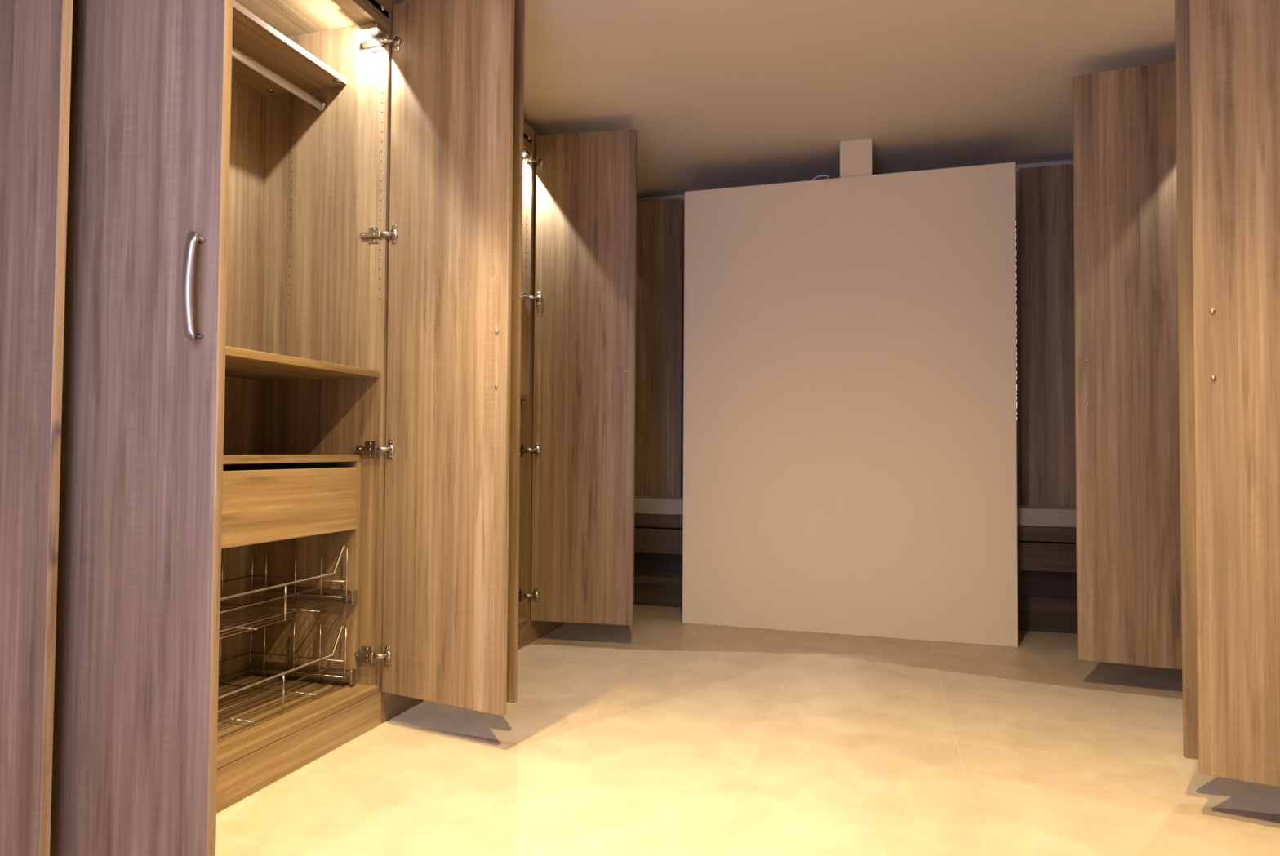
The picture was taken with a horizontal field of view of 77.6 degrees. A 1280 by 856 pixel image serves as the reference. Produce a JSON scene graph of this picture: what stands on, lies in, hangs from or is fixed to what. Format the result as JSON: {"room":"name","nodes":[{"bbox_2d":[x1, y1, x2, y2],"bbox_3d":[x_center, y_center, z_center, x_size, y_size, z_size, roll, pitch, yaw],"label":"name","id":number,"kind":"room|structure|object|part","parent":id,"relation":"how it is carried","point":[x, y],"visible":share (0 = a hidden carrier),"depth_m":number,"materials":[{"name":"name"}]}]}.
{"room":"walk-in closet","nodes":[
{"label":"walk-in closet","id":0,"kind":"room"},
{"bbox_2d":[214,604,1279,855],"bbox_3d":[0.478,0.983,2.168,3.950,0.080,4.880,0,-2,17],"label":"floor","id":1,"kind":"structure","parent":0,"point":[660,735],"depth_m":2.22,"materials":[{"name":"stone"}]},
{"bbox_2d":[0,0,72,855],"bbox_3d":[-1.480,-0.279,0.967,0.691,2.350,1.072,0,-2,17],"label":"wardrobe","id":2,"kind":"object","parent":1,"relation":"on","point":[36,35],"visible":1,"depth_m":1.37,"materials":[{"name":"brown wood"}]},
{"bbox_2d":[49,0,515,855],"bbox_3d":[-0.998,-0.247,2.012,0.979,2.350,1.198,0,-2,17],"label":"wardrobe","id":3,"kind":"object","parent":1,"relation":"on","point":[222,616],"visible":0.78,"depth_m":2.36,"materials":[{"name":"brown wood"}]},
{"bbox_3d":[-0.918,-0.300,1.407,0.455,2.215,0.018,0,-2,17],"label":"door","id":4,"kind":"part","parent":3,"relation":"part of","materials":[{"name":"brown wood"}]},
{"bbox_3d":[-0.745,-0.235,1.326,0.018,0.184,0.035,0,-2,17],"label":"handle","id":5,"kind":"part","parent":3,"relation":"part of","materials":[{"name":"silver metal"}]},
{"bbox_3d":[-1.451,-0.271,2.175,0.018,2.190,1.130,0,-2,17],"label":"panel","id":6,"kind":"part","parent":3,"relation":"part of","materials":[{"name":"brown wood"}]},
{"bbox_3d":[-1.222,-1.089,2.130,0.015,0.030,1.094,0,-2,17],"label":"hanging rail","id":7,"kind":"part","parent":3,"relation":"part of","materials":[{"name":"silver metal"}]},
{"bbox_2d":[217,617,355,737],"bbox_3d":[-1.246,0.700,2.084,0.402,0.191,1.056,0,-2,17],"label":"wire basket","id":8,"kind":"object","parent":3,"relation":"on","point":[270,675],"depth_m":2.54,"materials":[{"name":"silver metal"}]},
{"bbox_2d":[219,542,357,639],"bbox_3d":[-1.244,0.451,2.090,0.402,0.191,1.056,0,-2,17],"label":"wire basket","id":9,"kind":"object","parent":3,"relation":"on","point":[310,574],"depth_m":2.57,"materials":[{"name":"silver metal"}]},
{"bbox_3d":[-1.066,0.209,2.043,0.018,0.197,1.050,0,-2,17],"label":"drawer","id":10,"kind":"part","parent":3,"relation":"part of","materials":[{"name":"brown wood"}]},
{"bbox_2d":[231,0,346,97],"bbox_3d":[-1.281,-1.157,2.149,0.325,0.020,1.094,0,-2,17],"label":"shelf","id":11,"kind":"object","parent":3,"relation":"attached to","point":[253,37],"depth_m":2.49,"materials":[{"name":"brown wood"}]},
{"bbox_2d":[222,453,360,464],"bbox_3d":[-1.252,0.082,2.104,0.404,0.022,1.094,0,-2,17],"label":"shelf","id":12,"kind":"object","parent":3,"relation":"attached to","point":[228,459],"depth_m":2.33,"materials":[{"name":"brown wood"}]},
{"bbox_3d":[-1.220,0.813,2.072,0.482,0.020,1.094,0,-2,17],"label":"panel","id":13,"kind":"part","parent":3,"relation":"part of","materials":[{"name":"brown wood"}]},
{"bbox_2d":[225,346,379,380],"bbox_3d":[-1.219,-0.188,2.102,0.468,0.022,1.094,0,-2,17],"label":"shelf","id":14,"kind":"object","parent":3,"relation":"attached to","point":[241,364],"depth_m":2.35,"materials":[{"name":"brown wood"}]},
{"bbox_3d":[-1.098,0.463,2.608,0.404,0.709,0.018,0,-2,17],"label":"insert panel","id":15,"kind":"part","parent":3,"relation":"part of","materials":[{"name":"brown wood"}]},
{"bbox_3d":[-1.204,-1.353,2.132,0.482,0.020,1.094,0,-2,17],"label":"panel","id":16,"kind":"part","parent":3,"relation":"part of","materials":[{"name":"brown wood"}]},
{"bbox_2d":[314,98,325,111],"bbox_3d":[-1.064,-1.073,2.649,0.042,0.042,0.007,0,-2,17],"label":"socket","id":17,"kind":"object","parent":3,"relation":"attached to","point":[321,107],"depth_m":2.64,"materials":[{"name":"silver metal"}]},
{"bbox_3d":[-1.050,-0.255,2.634,0.482,2.190,0.018,0,-2,17],"label":"panel","id":18,"kind":"part","parent":3,"relation":"part of","materials":[{"name":"brown wood"}]},
{"bbox_3d":[-0.982,-1.362,2.065,0.018,0.118,1.130,0,-2,17],"label":"rail","id":19,"kind":"part","parent":3,"relation":"part of","materials":[{"name":"brown wood"}]},
{"bbox_2d":[382,645,391,666],"bbox_3d":[-0.801,0.722,2.523,0.033,0.060,0.006,0,-2,28],"label":"hinge","id":20,"kind":"object","parent":3,"relation":"on","point":[387,650],"depth_m":2.52,"materials":[{"name":"silver metal"}]},
{"bbox_2d":[386,440,395,458],"bbox_3d":[-0.797,0.068,2.541,0.033,0.060,0.006,0,-2,28],"label":"hinge","id":21,"kind":"object","parent":3,"relation":"on","point":[390,444],"depth_m":2.54,"materials":[{"name":"silver metal"}]},
{"bbox_2d":[389,225,398,244],"bbox_3d":[-0.792,-0.623,2.560,0.033,0.060,0.006,0,-2,28],"label":"hinge","id":22,"kind":"object","parent":3,"relation":"on","point":[393,229],"depth_m":2.56,"materials":[{"name":"silver metal"}]},
{"bbox_2d":[392,32,400,51],"bbox_3d":[-0.787,-1.250,2.578,0.033,0.060,0.006,0,-2,28],"label":"hinge","id":23,"kind":"object","parent":3,"relation":"on","point":[396,36],"depth_m":2.57,"materials":[{"name":"silver metal"}]},
{"bbox_3d":[-0.598,-0.269,2.460,0.480,2.215,0.018,0,-2,28],"label":"door","id":24,"kind":"part","parent":3,"relation":"part of","materials":[{"name":"brown wood"}]},
{"bbox_2d":[381,0,636,723],"bbox_3d":[-0.655,-0.213,3.146,0.976,2.350,1.216,0,-2,17],"label":"wardrobe","id":25,"kind":"object","parent":1,"relation":"on","point":[584,296],"visible":0.3,"depth_m":3.58,"materials":[{"name":"brown wood"}]},
{"bbox_3d":[-1.043,-0.254,2.658,0.482,2.190,0.018,0,-2,17],"label":"panel","id":26,"kind":"part","parent":25,"relation":"part of","materials":[{"name":"brown wood"}]},
{"bbox_3d":[-0.656,-1.330,3.136,0.018,0.118,1.096,0,-2,17],"label":"rail","id":27,"kind":"part","parent":25,"relation":"part of","materials":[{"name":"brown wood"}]},
{"bbox_3d":[-0.579,-0.267,2.547,0.443,2.215,0.018,0,-2,21],"label":"door","id":28,"kind":"part","parent":25,"relation":"part of","materials":[{"name":"brown wood"}]},
{"bbox_3d":[-0.894,0.844,3.143,0.482,0.020,1.060,0,-2,17],"label":"panel","id":29,"kind":"part","parent":25,"relation":"part of","materials":[{"name":"brown wood"}]},
{"bbox_2d":[520,393,526,399],"bbox_3d":[-0.893,-0.156,3.173,0.468,0.022,1.060,0,-2,17],"label":"shelf","id":30,"kind":"object","parent":25,"relation":"attached to","point":[523,396],"depth_m":3.58,"materials":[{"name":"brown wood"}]},
{"bbox_3d":[-0.729,-0.224,3.688,0.482,2.190,0.018,0,-2,17],"label":"panel","id":31,"kind":"part","parent":25,"relation":"part of","materials":[{"name":"brown wood"}]},
{"bbox_2d":[532,588,539,601],"bbox_3d":[-0.471,0.754,3.596,0.033,0.060,0.006,0,-2,11],"label":"hinge","id":32,"kind":"object","parent":25,"relation":"on","point":[535,592],"depth_m":3.59,"materials":[{"name":"silver metal"}]},
{"bbox_2d":[533,443,541,457],"bbox_3d":[-0.466,0.100,3.614,0.033,0.060,0.006,0,-2,11],"label":"hinge","id":33,"kind":"object","parent":25,"relation":"on","point":[537,446],"depth_m":3.61,"materials":[{"name":"silver metal"}]},
{"bbox_2d":[535,292,542,305],"bbox_3d":[-0.461,-0.591,3.633,0.033,0.060,0.006,0,-2,11],"label":"hinge","id":34,"kind":"object","parent":25,"relation":"on","point":[539,295],"depth_m":3.63,"materials":[{"name":"silver metal"}]},
{"bbox_2d":[537,155,543,168],"bbox_3d":[-0.457,-1.218,3.650,0.033,0.060,0.006,0,-2,11],"label":"hinge","id":35,"kind":"object","parent":25,"relation":"on","point":[540,158],"depth_m":3.65,"materials":[{"name":"silver metal"}]},
{"bbox_3d":[-0.254,-0.236,3.595,0.470,2.215,0.018,0,-2,11],"label":"door","id":36,"kind":"part","parent":25,"relation":"part of","materials":[{"name":"brown wood"}]},
{"bbox_2d":[528,129,683,644],"bbox_3d":[-0.357,-0.183,4.174,0.948,2.350,1.109,0,-2,17],"label":"wardrobe","id":37,"kind":"object","parent":1,"relation":"on","point":[659,224],"visible":0.05,"depth_m":4.56,"materials":[{"name":"brown wood"}]},
{"bbox_3d":[-0.721,-0.223,3.716,0.482,2.190,0.018,0,-2,17],"label":"panel","id":38,"kind":"part","parent":37,"relation":"part of","materials":[{"name":"brown wood"}]},
{"bbox_3d":[-0.334,-1.299,4.195,0.018,0.118,1.100,0,-2,17],"label":"rail","id":39,"kind":"part","parent":37,"relation":"part of","materials":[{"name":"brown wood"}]},
{"bbox_3d":[-0.234,-0.233,3.694,0.433,2.215,0.018,0,-2,13],"label":"door","id":40,"kind":"part","parent":37,"relation":"part of","materials":[{"name":"brown wood"}]},
{"bbox_3d":[0.031,-0.206,4.591,0.428,2.215,0.018,0,-2,17],"label":"door","id":41,"kind":"part","parent":37,"relation":"part of","materials":[{"name":"brown wood"}]},
{"bbox_2d":[633,495,1076,634],"bbox_3d":[1.057,0.691,4.089,2.640,0.618,0.265,0,-2,17],"label":"drawer unit","id":42,"kind":"object","parent":1,"relation":"on","point":[1046,540],"visible":0.07,"depth_m":3.93,"materials":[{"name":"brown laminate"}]},
{"bbox_3d":[0.123,0.608,4.371,0.644,0.130,0.233,0,-2,17],"label":"drawer","id":43,"kind":"part","parent":42,"relation":"part of","materials":[{"name":"brown wood"}]},
{"bbox_3d":[1.092,0.771,4.205,2.620,0.465,0.018,0,-2,17],"label":"panel","id":44,"kind":"part","parent":42,"relation":"part of","materials":[{"name":"brown wood"}]},
{"bbox_3d":[1.989,0.606,3.804,0.644,0.130,0.233,0,-2,17],"label":"drawer","id":45,"kind":"part","parent":42,"relation":"part of","materials":[{"name":"brown wood"}]},
{"bbox_2d":[1018,164,1075,506],"bbox_3d":[2.255,-0.186,3.379,1.012,2.350,1.109,0,-2,17],"label":"wardrobe","id":46,"kind":"object","parent":1,"relation":"on","point":[1046,232],"visible":0.09,"depth_m":3.98,"materials":[{"name":"brown wood"}]},
{"bbox_2d":[1072,0,1198,759],"bbox_3d":[1.960,-0.216,2.356,0.980,2.350,1.170,0,-2,17],"label":"wardrobe","id":47,"kind":"object","parent":1,"relation":"on","point":[1136,605],"visible":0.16,"depth_m":2.94,"materials":[{"name":"brown wood"}]},
{"bbox_3d":[1.870,-0.239,2.933,0.473,2.215,0.018,0,-2,22],"label":"door","id":48,"kind":"part","parent":47,"relation":"part of","materials":[{"name":"brown wood"}]},
{"bbox_3d":[1.607,-0.266,2.006,0.432,2.215,0.018,0,-2,16],"label":"door","id":49,"kind":"part","parent":47,"relation":"part of","materials":[{"name":"brown wood"}]},
{"bbox_2d":[1189,0,1279,786],"bbox_3d":[1.657,-0.248,1.300,0.946,2.350,1.177,0,-2,17],"label":"wardrobe","id":50,"kind":"object","parent":1,"relation":"on","point":[1234,45],"visible":1,"depth_m":1.91,"materials":[{"name":"brown wood"}]},
{"bbox_2d":[394,0,1175,198],"bbox_3d":[0.495,-1.506,2.236,3.950,0.100,4.880,0,-2,17],"label":"ceiling","id":51,"kind":"structure","parent":0,"point":[716,94],"depth_m":3.22,"materials":[{"name":"white paint"}]},
{"bbox_2d":[682,162,1017,647],"bbox_3d":[0.987,-0.113,3.912,1.561,2.215,0.120,0,-2,17],"label":"wall partition","id":52,"kind":"structure","parent":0,"point":[850,428],"depth_m":3.83,"materials":[{"name":"beige paint"}]},
{"bbox_2d":[811,175,830,180],"bbox_3d":[0.910,-1.243,3.996,0.109,0.046,0.071,0,-2,0],"label":"cable","id":53,"kind":"object","parent":52,"relation":"on","point":[818,175],"visible":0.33,"depth_m":3.99,"materials":[{"name":"white plastic"}]},
{"bbox_2d":[840,138,871,177],"bbox_3d":[1.066,-1.312,3.929,0.151,0.185,0.090,0,-2,17],"label":"post","id":54,"kind":"object","parent":52,"relation":"on","point":[855,156],"visible":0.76,"depth_m":3.88,"materials":[{"name":"beige paint"}]},
{"bbox_2d":[1015,228,1017,420],"bbox_3d":[1.739,-0.501,3.689,0.009,0.950,0.012,0,-2,17],"label":"light strip","id":55,"kind":"object","parent":52,"relation":"attached to","point":[1015,228],"visible":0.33,"depth_m":3.69,"materials":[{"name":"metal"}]},
{"bbox_2d":[681,173,1021,505],"bbox_3d":[1.182,-0.188,4.487,3.950,2.400,0.100,0,-2,17],"label":"wall","id":56,"kind":"structure","parent":0,"point":[1017,195],"depth_m":4.21,"materials":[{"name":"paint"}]},
{"bbox_2d":[636,160,1073,202],"bbox_3d":[1.173,-1.370,4.462,3.750,0.040,0.022,0,-2,17],"label":"trim","id":57,"kind":"structure","parent":56,"relation":"attached to","point":[1018,167],"depth_m":4.20,"materials":[{"name":"beige paint"}]}
]}

